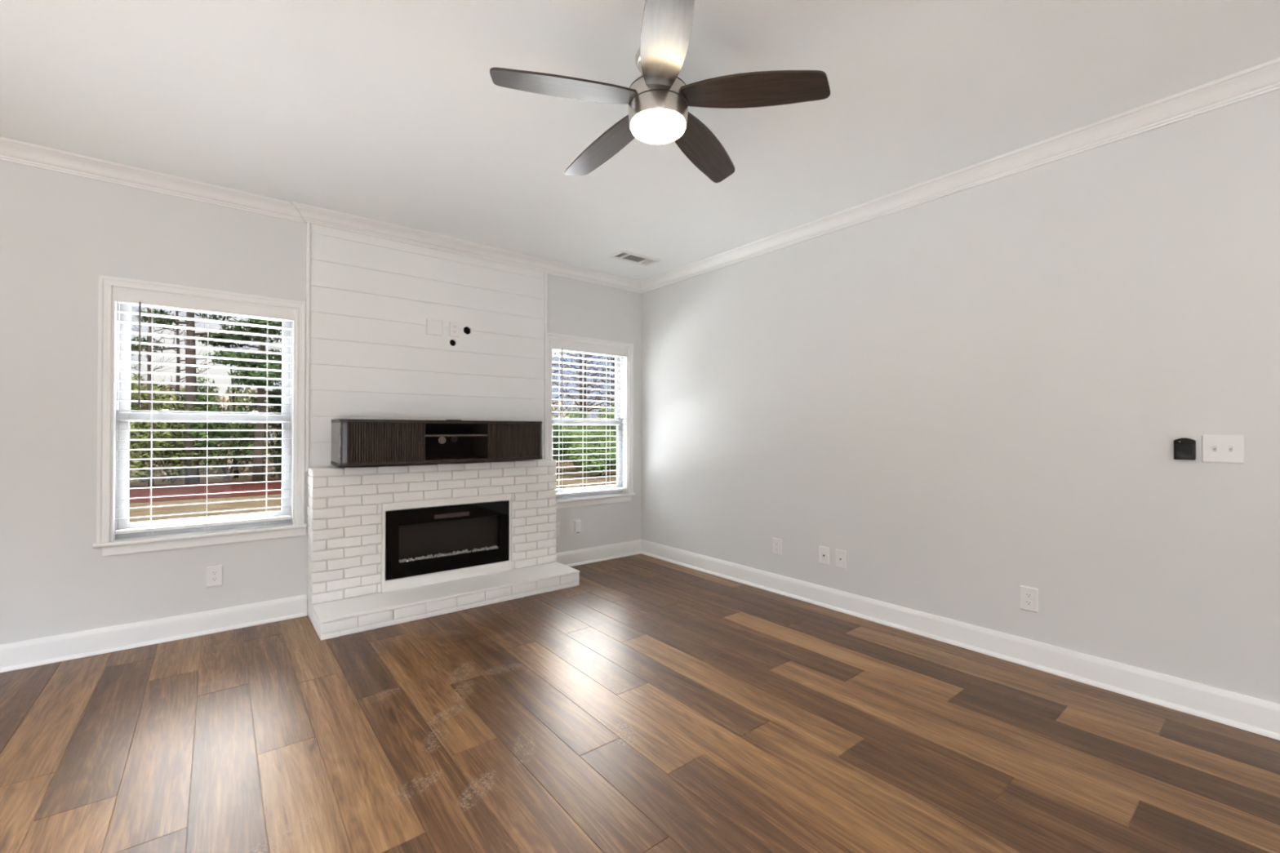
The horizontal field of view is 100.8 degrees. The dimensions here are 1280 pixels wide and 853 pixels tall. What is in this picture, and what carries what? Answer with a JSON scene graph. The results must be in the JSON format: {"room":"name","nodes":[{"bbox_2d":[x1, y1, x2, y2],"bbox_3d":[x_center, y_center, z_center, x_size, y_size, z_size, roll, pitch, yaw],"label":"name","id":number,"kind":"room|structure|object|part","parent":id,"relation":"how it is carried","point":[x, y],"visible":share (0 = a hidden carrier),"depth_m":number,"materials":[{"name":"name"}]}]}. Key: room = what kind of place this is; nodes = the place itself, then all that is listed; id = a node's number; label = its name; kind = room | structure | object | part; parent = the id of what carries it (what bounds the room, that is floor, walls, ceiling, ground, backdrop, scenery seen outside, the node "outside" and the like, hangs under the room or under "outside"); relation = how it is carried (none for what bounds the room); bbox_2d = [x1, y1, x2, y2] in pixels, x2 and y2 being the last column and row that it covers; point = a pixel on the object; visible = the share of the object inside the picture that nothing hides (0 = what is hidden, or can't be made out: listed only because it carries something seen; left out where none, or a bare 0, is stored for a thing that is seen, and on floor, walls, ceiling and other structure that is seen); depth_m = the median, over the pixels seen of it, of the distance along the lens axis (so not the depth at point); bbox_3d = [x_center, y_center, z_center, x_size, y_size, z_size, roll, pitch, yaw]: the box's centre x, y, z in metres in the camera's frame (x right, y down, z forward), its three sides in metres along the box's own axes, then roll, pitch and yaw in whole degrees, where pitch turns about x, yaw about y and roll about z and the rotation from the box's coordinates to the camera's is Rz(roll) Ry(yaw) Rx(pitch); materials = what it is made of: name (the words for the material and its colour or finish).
{"room":"living room","nodes":[
{"label":"living room","id":0,"kind":"room"},
{"bbox_2d":[0,160,641,644],"bbox_3d":[-2.568,-0.097,3.449,6.798,2.740,0.150,0,0,-39],"label":"wall","id":1,"kind":"structure","parent":0,"point":[60,232],"depth_m":2.95,"materials":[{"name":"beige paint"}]},
{"bbox_2d":[92,275,306,556],"bbox_3d":[-2.700,-0.058,3.332,1.009,1.579,0.208,0,0,-39],"label":"window","id":2,"kind":"structure","parent":1,"relation":"in","point":[111,544],"depth_m":3.17,"materials":[{"name":"white paint"}]},
{"bbox_3d":[-2.717,0.279,3.352,0.838,0.720,0.028,0,0,-39],"label":"sash","id":3,"kind":"part","parent":2,"relation":"part of","materials":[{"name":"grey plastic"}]},
{"bbox_2d":[115,288,293,535],"bbox_3d":[-2.676,-0.071,3.304,0.858,1.426,0.080,0,0,-39],"label":"window blind","id":4,"kind":"object","parent":2,"relation":"attached to","point":[122,296],"visible":1,"depth_m":3.27,"materials":[{"name":"white paint"}]},
{"bbox_3d":[-2.893,-0.045,3.137,0.028,1.370,0.070,0,0,-39],"label":"ladder cord","id":5,"kind":"part","parent":4,"relation":"part of","materials":[{"name":"white fabric"}]},
{"bbox_3d":[-2.681,0.609,3.305,0.846,0.020,0.054,0,0,-39],"label":"rail","id":6,"kind":"part","parent":4,"relation":"part of","materials":[{"name":"white paint"}]},
{"bbox_3d":[-2.693,-0.043,3.297,0.028,1.370,0.070,0,0,-39],"label":"ladder cord","id":7,"kind":"part","parent":4,"relation":"part of","materials":[{"name":"white fabric"}]},
{"bbox_3d":[-2.455,-0.042,3.487,0.028,1.370,0.070,0,0,-39],"label":"ladder cord","id":8,"kind":"part","parent":4,"relation":"part of","materials":[{"name":"white fabric"}]},
{"bbox_3d":[-2.736,-0.397,3.382,0.838,0.727,0.028,0,0,-39],"label":"sash","id":9,"kind":"part","parent":2,"relation":"part of","materials":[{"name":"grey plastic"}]},
{"bbox_2d":[205,564,222,586],"bbox_3d":[-2.639,0.927,3.285,0.082,0.126,0.009,0,0,-39],"label":"wall outlet","id":10,"kind":"object","parent":1,"relation":"attached to","point":[214,574],"visible":1,"depth_m":3.28,"materials":[{"name":"white plastic"}]},
{"bbox_2d":[210,570,217,575],"bbox_3d":[-2.637,0.908,3.283,0.034,0.025,0.002,0,0,-39],"label":"receptacle","id":11,"kind":"object","parent":10,"relation":"attached to","point":[212,572],"depth_m":3.28,"materials":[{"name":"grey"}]},
{"bbox_2d":[210,577,217,582],"bbox_3d":[-2.637,0.947,3.282,0.034,0.025,0.002,0,0,-39],"label":"receptacle","id":12,"kind":"object","parent":10,"relation":"attached to","point":[212,579],"depth_m":3.28,"materials":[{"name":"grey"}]},
{"bbox_2d":[305,222,310,471],"bbox_3d":[-2.252,-0.540,3.589,0.021,1.687,0.030,0,0,-39],"label":"trim","id":13,"kind":"structure","parent":1,"relation":"attached to","point":[308,224],"depth_m":3.58,"materials":[{"name":"white paint"}]},
{"bbox_2d":[0,539,641,672],"bbox_3d":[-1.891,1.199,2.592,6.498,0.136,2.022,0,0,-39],"label":"baseboard","id":14,"kind":"structure","parent":1,"relation":"attached to","point":[20,655],"depth_m":3.14,"materials":[{"name":"white paint"}]},
{"bbox_2d":[309,223,544,467],"bbox_3d":[-1.551,-0.549,4.156,1.780,1.684,0.020,0,0,-39],"label":"panelling","id":15,"kind":"object","parent":1,"relation":"attached to","point":[372,299],"visible":0.95,"depth_m":4.02,"materials":[{"name":"white paint"}]},
{"bbox_2d":[426,319,442,335],"bbox_3d":[-1.593,-0.769,4.106,0.120,0.118,0.007,0,0,-39],"label":"blank plate","id":16,"kind":"object","parent":15,"relation":"attached to","point":[433,326],"visible":1,"depth_m":4.10,"materials":[{"name":"white plastic"}]},
{"bbox_2d":[448,321,459,337],"bbox_3d":[-1.471,-0.771,4.203,0.080,0.118,0.009,0,0,-39],"label":"wall outlet","id":17,"kind":"object","parent":15,"relation":"attached to","point":[454,331],"visible":1,"depth_m":4.20,"materials":[{"name":"white plastic"}]},
{"bbox_2d":[449,326,470,346],"bbox_3d":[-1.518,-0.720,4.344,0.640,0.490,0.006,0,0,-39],"label":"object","id":18,"kind":"structure","parent":1,"relation":"attached to","point":[467,331],"depth_m":4.39,"materials":[{"name":"black"}]},
{"bbox_2d":[543,272,546,458],"bbox_3d":[-0.844,-0.530,4.715,0.022,1.687,0.030,0,0,-39],"label":"trim","id":19,"kind":"structure","parent":1,"relation":"attached to","point":[545,273],"depth_m":4.70,"materials":[{"name":"white paint"}]},
{"bbox_2d":[573,519,581,533],"bbox_3d":[-0.580,0.923,4.912,0.078,0.122,0.040,0,0,-39],"label":"wall outlet","id":20,"kind":"object","parent":1,"relation":"attached to","point":[576,522],"visible":1,"depth_m":4.90,"materials":[{"name":"white plastic"}]},
{"bbox_2d":[546,333,635,508],"bbox_3d":[-0.497,-0.045,5.094,0.997,1.581,0.208,0,0,-39],"label":"window","id":21,"kind":"structure","parent":1,"relation":"in","point":[626,451],"depth_m":5.24,"materials":[{"name":"white paint"}]},
{"bbox_3d":[-0.539,-0.382,5.139,0.831,0.727,0.028,0,0,-39],"label":"sash","id":22,"kind":"part","parent":21,"relation":"part of","materials":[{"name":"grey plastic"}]},
{"bbox_3d":[-0.520,0.293,5.110,0.831,0.720,0.028,0,0,-39],"label":"sash","id":23,"kind":"part","parent":21,"relation":"part of","materials":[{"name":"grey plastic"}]},
{"bbox_3d":[-0.529,-0.054,5.125,0.851,1.451,0.070,0,0,-39],"label":"frame","id":24,"kind":"part","parent":21,"relation":"part of","materials":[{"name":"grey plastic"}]},
{"bbox_2d":[551,341,626,497],"bbox_3d":[-0.479,-0.057,5.062,0.851,1.426,0.080,0,0,-39],"label":"window blind","id":25,"kind":"object","parent":21,"relation":"attached to","point":[558,346],"visible":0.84,"depth_m":5.04,"materials":[{"name":"white paint"}]},
{"bbox_3d":[-0.726,-0.031,4.870,0.028,1.370,0.070,0,0,-39],"label":"ladder cord","id":26,"kind":"part","parent":25,"relation":"part of","materials":[{"name":"white fabric"}]},
{"bbox_3d":[-0.484,0.623,5.062,0.839,0.020,0.054,0,0,-39],"label":"rail","id":27,"kind":"part","parent":25,"relation":"part of","materials":[{"name":"white paint"}]},
{"bbox_3d":[-0.312,-0.028,5.201,0.028,1.370,0.070,0,0,-39],"label":"ladder cord","id":28,"kind":"part","parent":25,"relation":"part of","materials":[{"name":"white fabric"}]},
{"bbox_2d":[0,553,1279,852],"bbox_3d":[-0.079,1.314,0.327,6.798,0.120,8.122,0,0,-39],"label":"floor","id":29,"kind":"structure","parent":0,"point":[646,704],"depth_m":2.12,"materials":[{"name":"wood"}]},
{"bbox_2d":[306,458,579,639],"bbox_3d":[-1.373,0.778,3.933,1.811,0.999,0.582,0,0,-39],"label":"fireplace","id":30,"kind":"object","parent":29,"relation":"on","point":[349,592],"depth_m":3.82,"materials":[{"name":"white brick"}]},
{"bbox_2d":[330,418,542,466],"bbox_3d":[-1.460,0.106,4.000,1.476,0.314,0.330,0,0,-39],"label":"media console","id":31,"kind":"object","parent":30,"relation":"on","point":[354,442],"visible":1,"depth_m":3.88,"materials":[{"name":"black wood"}]},
{"bbox_3d":[-2.019,0.106,3.553,0.045,0.264,0.330,0,0,-39],"label":"panel","id":32,"kind":"part","parent":31,"relation":"part of","materials":[{"name":"grey wood"}]},
{"bbox_3d":[-1.725,0.107,3.605,0.474,0.263,0.016,0,0,-39],"label":"sliding door","id":33,"kind":"part","parent":31,"relation":"part of","materials":[{"name":"brown wood"}]},
{"bbox_3d":[-1.460,0.253,3.999,1.476,0.022,0.330,0,0,-39],"label":"panel","id":34,"kind":"part","parent":31,"relation":"part of","materials":[{"name":"brown wood"}]},
{"bbox_3d":[-1.460,-0.034,4.001,1.476,0.022,0.330,0,0,-39],"label":"panel","id":35,"kind":"part","parent":31,"relation":"part of","materials":[{"name":"brown wood"}]},
{"bbox_3d":[-1.559,0.110,4.123,1.450,0.264,0.010,0,0,-39],"label":"panel","id":36,"kind":"part","parent":31,"relation":"part of","materials":[{"name":"black wood"}]},
{"bbox_2d":[425,434,487,436],"bbox_3d":[-1.440,0.067,4.028,0.463,0.013,0.288,0,0,-39],"label":"shelf","id":37,"kind":"object","parent":31,"relation":"attached to","point":[426,435],"depth_m":3.91,"materials":[{"name":"brown"}]},
{"bbox_3d":[-0.986,0.111,4.196,0.420,0.263,0.016,0,0,-39],"label":"sliding door","id":38,"kind":"part","parent":31,"relation":"part of","materials":[{"name":"brown wood"}]},
{"bbox_3d":[-0.901,0.113,4.447,0.045,0.264,0.330,0,0,-39],"label":"panel","id":39,"kind":"part","parent":31,"relation":"part of","materials":[{"name":"brown wood"}]},
{"bbox_3d":[-1.444,0.836,4.019,0.912,0.475,0.116,0,0,-39],"label":"electric fireplace","id":40,"kind":"part","parent":30,"relation":"part of","materials":[{"name":"black glass"}]},
{"bbox_2d":[433,511,469,519],"bbox_3d":[-1.411,0.665,3.977,0.268,0.032,0.002,0,0,-39],"label":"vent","id":41,"kind":"object","parent":30,"relation":"attached to","point":[437,515],"depth_m":3.97,"materials":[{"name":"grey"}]},
{"bbox_2d":[0,0,1279,281],"bbox_3d":[-0.076,-1.560,0.346,6.798,0.150,8.122,0,0,-39],"label":"ceiling","id":42,"kind":"structure","parent":0,"point":[393,112],"depth_m":2.37,"materials":[{"name":"paint"}]},
{"bbox_2d":[608,249,660,266],"bbox_3d":[-0.043,-1.453,4.582,0.413,0.008,0.203,0,0,-39],"label":"ceiling vent","id":43,"kind":"object","parent":42,"relation":"in","point":[624,255],"visible":1,"depth_m":4.57,"materials":[{"name":"white metal"}]},
{"bbox_2d":[489,0,830,182],"bbox_3d":[0.035,-1.314,2.128,1.234,0.318,1.189,0,0,-39],"label":"ceiling fan","id":44,"kind":"object","parent":42,"relation":"hanging from","point":[658,100],"visible":1,"depth_m":1.99,"materials":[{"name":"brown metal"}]},
{"bbox_3d":[-0.280,-1.258,1.970,0.545,0.068,0.156,0,0,-20],"label":"blade","id":45,"kind":"part","parent":44,"relation":"part of","materials":[{"name":"wood"}]},
{"bbox_3d":[-0.154,-1.256,2.389,0.156,0.068,0.545,0,0,-38],"label":"blade","id":46,"kind":"part","parent":44,"relation":"part of","materials":[{"name":"wood"}]},
{"bbox_3d":[0.080,-1.260,1.721,0.156,0.068,0.545,0,0,-2],"label":"blade","id":47,"kind":"part","parent":44,"relation":"part of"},
{"bbox_3d":[0.283,-1.255,2.400,0.156,0.068,0.545,0,0,34],"label":"blade","id":48,"kind":"part","parent":44,"relation":"part of","materials":[{"name":"brown wood"}]},
{"bbox_3d":[0.428,-1.258,1.986,0.545,0.068,0.156,0,0,16],"label":"blade","id":49,"kind":"part","parent":44,"relation":"part of","materials":[{"name":"brown wood"}]},
{"bbox_2d":[641,88,1279,703],"bbox_3d":[2.565,-0.099,2.354,0.150,2.740,7.972,0,0,-39],"label":"wall","id":50,"kind":"structure","parent":0,"point":[974,396],"depth_m":2.84,"materials":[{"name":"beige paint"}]},
{"bbox_2d":[0,57,1279,293],"bbox_3d":[-0.076,-1.442,0.346,6.498,0.086,7.822,0,0,-39],"label":"crown molding","id":51,"kind":"structure","parent":50,"relation":"attached to","point":[1263,78],"depth_m":3.13,"materials":[{"name":"white paint"}]},
{"bbox_2d":[773,537,782,555],"bbox_3d":[1.060,0.929,4.099,0.009,0.126,0.082,0,0,-39],"label":"wall outlet","id":52,"kind":"object","parent":50,"relation":"attached to","point":[777,543],"visible":1,"depth_m":4.09,"materials":[{"name":"white plastic"}]},
{"bbox_2d":[818,546,829,564],"bbox_3d":[1.314,0.921,3.783,0.008,0.126,0.080,0,0,-39],"label":"cable jack","id":53,"kind":"object","parent":50,"relation":"attached to","point":[824,551],"visible":1,"depth_m":3.78,"materials":[{"name":"white plastic"}]},
{"bbox_2d":[835,549,846,568],"bbox_3d":[1.393,0.921,3.679,0.014,0.124,0.078,0,0,-39],"label":"cable jack","id":54,"kind":"object","parent":50,"relation":"attached to","point":[841,555],"visible":1,"depth_m":3.68,"materials":[{"name":"white plastic"}]},
{"bbox_2d":[640,539,1279,740],"bbox_3d":[2.445,1.202,2.347,0.034,0.136,7.822,0,0,-39],"label":"baseboard","id":55,"kind":"structure","parent":50,"relation":"attached to","point":[1246,713],"depth_m":2.83,"materials":[{"name":"white paint"}]},
{"bbox_2d":[1019,585,1038,612],"bbox_3d":[2.077,0.921,2.829,0.009,0.126,0.082,0,0,-39],"label":"wall outlet","id":56,"kind":"object","parent":50,"relation":"attached to","point":[1028,597],"visible":1,"depth_m":2.83,"materials":[{"name":"white plastic"}]},
{"bbox_2d":[1024,592,1032,598],"bbox_3d":[2.075,0.902,2.827,0.002,0.025,0.034,0,0,-39],"label":"receptacle","id":57,"kind":"object","parent":56,"relation":"attached to","point":[1027,595],"depth_m":2.83,"materials":[{"name":"grey plastic"}]},
{"bbox_2d":[1024,600,1032,605],"bbox_3d":[2.075,0.941,2.827,0.002,0.025,0.034,0,0,-39],"label":"receptacle","id":58,"kind":"object","parent":56,"relation":"attached to","point":[1027,602],"depth_m":2.83,"materials":[{"name":"grey plastic"}]},
{"bbox_2d":[1173,438,1195,460],"bbox_3d":[2.437,0.100,2.370,0.028,0.098,0.068,0,0,-39],"label":"remote holder","id":59,"kind":"object","parent":50,"relation":"attached to","point":[1184,448],"visible":1,"depth_m":2.36,"materials":[{"name":"black plastic"}]},
{"bbox_2d":[1201,435,1244,463],"bbox_3d":[2.512,0.097,2.284,0.019,0.121,0.125,0,0,-39],"label":"light switch","id":60,"kind":"object","parent":50,"relation":"attached to","point":[1215,448],"visible":1,"depth_m":2.28,"materials":[{"name":"white plastic"}]},
{"label":"outside","id":61,"kind":"structure","parent":0,"visible":0},
{"bbox_2d":[128,442,616,522],"bbox_3d":[-9.372,1.821,11.701,180.000,0.001,150.000,0,0,-39],"label":"ground","id":62,"kind":"structure","parent":61,"point":[156,511],"depth_m":12.89,"materials":[{"name":"brown soil"}]},
{"bbox_2d":[129,373,157,458],"bbox_3d":[-16.321,0.015,16.133,2.395,3.673,2.650,0,0,-39],"label":"shrub","id":63,"kind":"object","parent":62,"relation":"on","point":[133,387],"visible":0.07,"depth_m":16.57,"materials":[{"name":"green plant"}]},
{"bbox_2d":[130,327,164,482],"bbox_3d":[-16.665,-0.793,17.417,1.722,5.292,1.467,0,0,37],"label":"sapling","id":64,"kind":"object","parent":62,"relation":"on","point":[144,470],"visible":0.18,"depth_m":17.67,"materials":[{"name":"green plant"}]},
{"bbox_2d":[128,382,221,483],"bbox_3d":[-15.225,0.206,17.234,2.549,3.305,2.502,0,0,-39],"label":"shrub","id":65,"kind":"object","parent":62,"relation":"on","point":[158,444],"visible":0.51,"depth_m":16.89,"materials":[{"name":"green plant"}]},
{"bbox_3d":[-15.271,0.324,17.261,1.530,3.069,0.775,0,0,-39],"label":"stem","id":66,"kind":"part","parent":65,"relation":"part of","materials":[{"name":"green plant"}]},
{"bbox_2d":[165,331,206,408],"bbox_3d":[-15.733,-0.774,18.581,1.593,5.280,1.735,0,0,-39],"label":"sapling","id":67,"kind":"object","parent":62,"relation":"on","point":[184,331],"visible":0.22,"depth_m":18.65,"materials":[{"name":"green plant"}]},
{"bbox_2d":[130,307,246,484],"bbox_3d":[-14.968,-2.994,17.221,4.499,9.702,2.735,0,0,-39],"label":"pine tree","id":68,"kind":"object","parent":62,"relation":"on","point":[190,351],"visible":0.08,"depth_m":17.09,"materials":[{"name":"green plant"}]},
{"bbox_2d":[131,306,256,479],"bbox_3d":[-16.161,-2.545,19.374,3.972,8.821,3.855,0,0,-39],"label":"bare tree","id":69,"kind":"object","parent":62,"relation":"on","point":[178,358],"visible":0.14,"depth_m":18.80,"materials":[{"name":"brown plant"}]},
{"bbox_2d":[128,479,281,502],"bbox_3d":[-14.416,1.821,14.005,23.000,0.001,5.100,0,0,-39],"label":"mulch","id":70,"kind":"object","parent":62,"relation":"on","point":[193,490],"depth_m":15.05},
{"bbox_2d":[130,306,213,486],"bbox_3d":[-15.568,-2.049,16.095,3.893,7.787,3.548,0,0,31],"label":"bare tree","id":71,"kind":"object","parent":70,"relation":"on","point":[148,366],"visible":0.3,"depth_m":16.17,"materials":[{"name":"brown plant"}]},
{"bbox_2d":[195,318,282,483],"bbox_3d":[-12.008,-2.339,17.593,4.326,8.396,4.568,0,0,-39],"label":"pine tree","id":72,"kind":"object","parent":70,"relation":"on","point":[258,382],"visible":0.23,"depth_m":17.21,"materials":[{"name":"green plant"}]},
{"bbox_2d":[179,376,272,480],"bbox_3d":[-13.933,0.073,17.912,2.552,3.586,2.121,0,0,-39],"label":"shrub","id":73,"kind":"object","parent":62,"relation":"on","point":[205,406],"visible":0.66,"depth_m":17.74,"materials":[{"name":"green plant"}]},
{"bbox_3d":[-14.017,0.416,17.999,1.602,2.900,0.632,0,0,-39],"label":"stem","id":74,"kind":"part","parent":73,"relation":"part of","materials":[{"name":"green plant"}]},
{"bbox_2d":[222,342,252,478],"bbox_3d":[-14.883,-0.805,19.417,1.982,5.352,1.248,0,0,27],"label":"sapling","id":75,"kind":"object","parent":62,"relation":"on","point":[236,472],"visible":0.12,"depth_m":19.19,"materials":[{"name":"green plant"}]},
{"bbox_2d":[238,382,281,478],"bbox_3d":[-12.790,0.082,18.901,2.810,3.582,2.340,0,0,-39],"label":"shrub","id":76,"kind":"object","parent":62,"relation":"on","point":[274,408],"visible":0.08,"depth_m":18.60,"materials":[{"name":"green plant"}]},
{"bbox_3d":[-12.811,0.295,18.832,1.701,3.155,0.445,0,0,-33],"label":"stem","id":77,"kind":"part","parent":76,"relation":"part of","materials":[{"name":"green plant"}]},
{"bbox_2d":[265,347,281,380],"bbox_3d":[-11.333,-2.704,20.447,4.450,9.165,4.257,0,0,23],"label":"pine tree","id":78,"kind":"object","parent":62,"relation":"on","point":[269,357],"visible":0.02,"depth_m":19.42,"materials":[{"name":"green plant"}]},
{"bbox_2d":[128,413,608,483],"bbox_3d":[-9.974,0.707,23.709,34.154,2.695,2.774,0,0,-39],"label":"undergrowth","id":79,"kind":"object","parent":62,"relation":"on","point":[269,469],"visible":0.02,"depth_m":19.09,"materials":[{"name":"green plant"}]},
{"bbox_2d":[128,377,613,475],"bbox_3d":[-13.441,0.164,26.370,36.353,3.994,4.381,0,0,-39],"label":"brush","id":80,"kind":"object","parent":62,"relation":"on","point":[225,397],"visible":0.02,"depth_m":22.33,"materials":[{"name":"green plant"}]},
{"bbox_2d":[551,414,573,463],"bbox_3d":[-3.851,0.651,21.310,2.336,2.505,2.853,0,0,7],"label":"shrub","id":81,"kind":"object","parent":62,"relation":"on","point":[558,450],"visible":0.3,"depth_m":20.75,"materials":[{"name":"green plant"}]},
{"bbox_2d":[551,351,584,413],"bbox_3d":[-4.675,-2.522,24.977,4.505,8.876,4.456,0,0,-39],"label":"bare tree","id":82,"kind":"object","parent":62,"relation":"on","point":[556,351],"visible":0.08,"depth_m":24.70,"materials":[{"name":"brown plant"}]},
{"bbox_2d":[551,352,591,404],"bbox_3d":[-5.000,-2.796,27.241,4.559,9.457,4.352,0,0,-39],"label":"bare tree","id":83,"kind":"object","parent":62,"relation":"on","point":[557,382],"visible":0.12,"depth_m":27.19,"materials":[{"name":"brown plant"}]},
{"bbox_2d":[552,425,604,470],"bbox_3d":[-2.765,0.787,22.671,2.726,2.249,2.424,0,0,-39],"label":"shrub","id":84,"kind":"object","parent":62,"relation":"on","point":[575,439],"visible":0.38,"depth_m":22.27,"materials":[{"name":"green plant"}]},
{"bbox_3d":[-2.657,0.885,22.581,1.444,2.053,0.801,0,0,-39],"label":"stem","id":85,"kind":"part","parent":84,"relation":"part of","materials":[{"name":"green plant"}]},
{"bbox_2d":[551,351,614,431],"bbox_3d":[-3.123,-2.727,25.902,5.258,9.298,4.536,0,0,-17],"label":"bare tree","id":86,"kind":"object","parent":62,"relation":"on","point":[581,391],"visible":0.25,"depth_m":25.84,"materials":[{"name":"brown plant"}]},
{"bbox_2d":[553,352,614,435],"bbox_3d":[-2.437,-2.533,27.844,5.082,8.940,3.919,0,0,16],"label":"bare tree","id":87,"kind":"object","parent":62,"relation":"on","point":[585,367],"visible":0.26,"depth_m":27.45,"materials":[{"name":"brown plant"}]},
{"bbox_2d":[566,404,616,466],"bbox_3d":[-1.658,0.433,23.518,2.817,2.968,2.689,0,0,-39],"label":"shrub","id":88,"kind":"object","parent":62,"relation":"on","point":[600,428],"visible":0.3,"depth_m":23.30,"materials":[{"name":"green plant"}]},
{"bbox_3d":[-1.648,0.680,23.582,1.613,2.477,0.349,0,0,-16],"label":"stem","id":89,"kind":"part","parent":88,"relation":"part of","materials":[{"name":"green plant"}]},
{"bbox_2d":[567,438,616,476],"bbox_3d":[-1.460,1.139,20.036,2.323,1.522,2.119,0,0,-39],"label":"shrub","id":90,"kind":"object","parent":62,"relation":"on","point":[581,462],"visible":0.78,"depth_m":19.69,"materials":[{"name":"green plant"}]},
{"bbox_3d":[-1.554,1.253,20.027,1.254,1.294,0.768,0,0,-39],"label":"stem","id":91,"kind":"part","parent":90,"relation":"part of","materials":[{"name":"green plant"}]},
{"bbox_2d":[573,354,616,437],"bbox_3d":[-1.426,-2.764,27.238,4.062,9.396,4.979,0,0,14],"label":"bare tree","id":92,"kind":"object","parent":62,"relation":"on","point":[613,363],"visible":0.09,"depth_m":26.78,"materials":[{"name":"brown plant"}]},
{"bbox_2d":[574,353,614,411],"bbox_3d":[-1.457,-2.788,29.445,4.253,9.475,4.693,0,0,26],"label":"bare tree","id":93,"kind":"object","parent":62,"relation":"on","point":[575,353],"visible":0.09,"depth_m":29.26,"materials":[{"name":"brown plant"}]},
{"bbox_2d":[595,439,616,473],"bbox_3d":[-0.444,1.201,20.799,2.411,1.415,2.030,0,0,-39],"label":"shrub","id":94,"kind":"object","parent":62,"relation":"on","point":[603,443],"visible":0.09,"depth_m":20.57,"materials":[{"name":"green plant"}]},
{"bbox_2d":[601,410,616,443],"bbox_3d":[-0.596,0.299,24.471,2.484,3.253,2.380,0,0,-30],"label":"shrub","id":95,"kind":"object","parent":62,"relation":"on","point":[611,416],"visible":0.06,"depth_m":24.05,"materials":[{"name":"green plant"}]}
]}

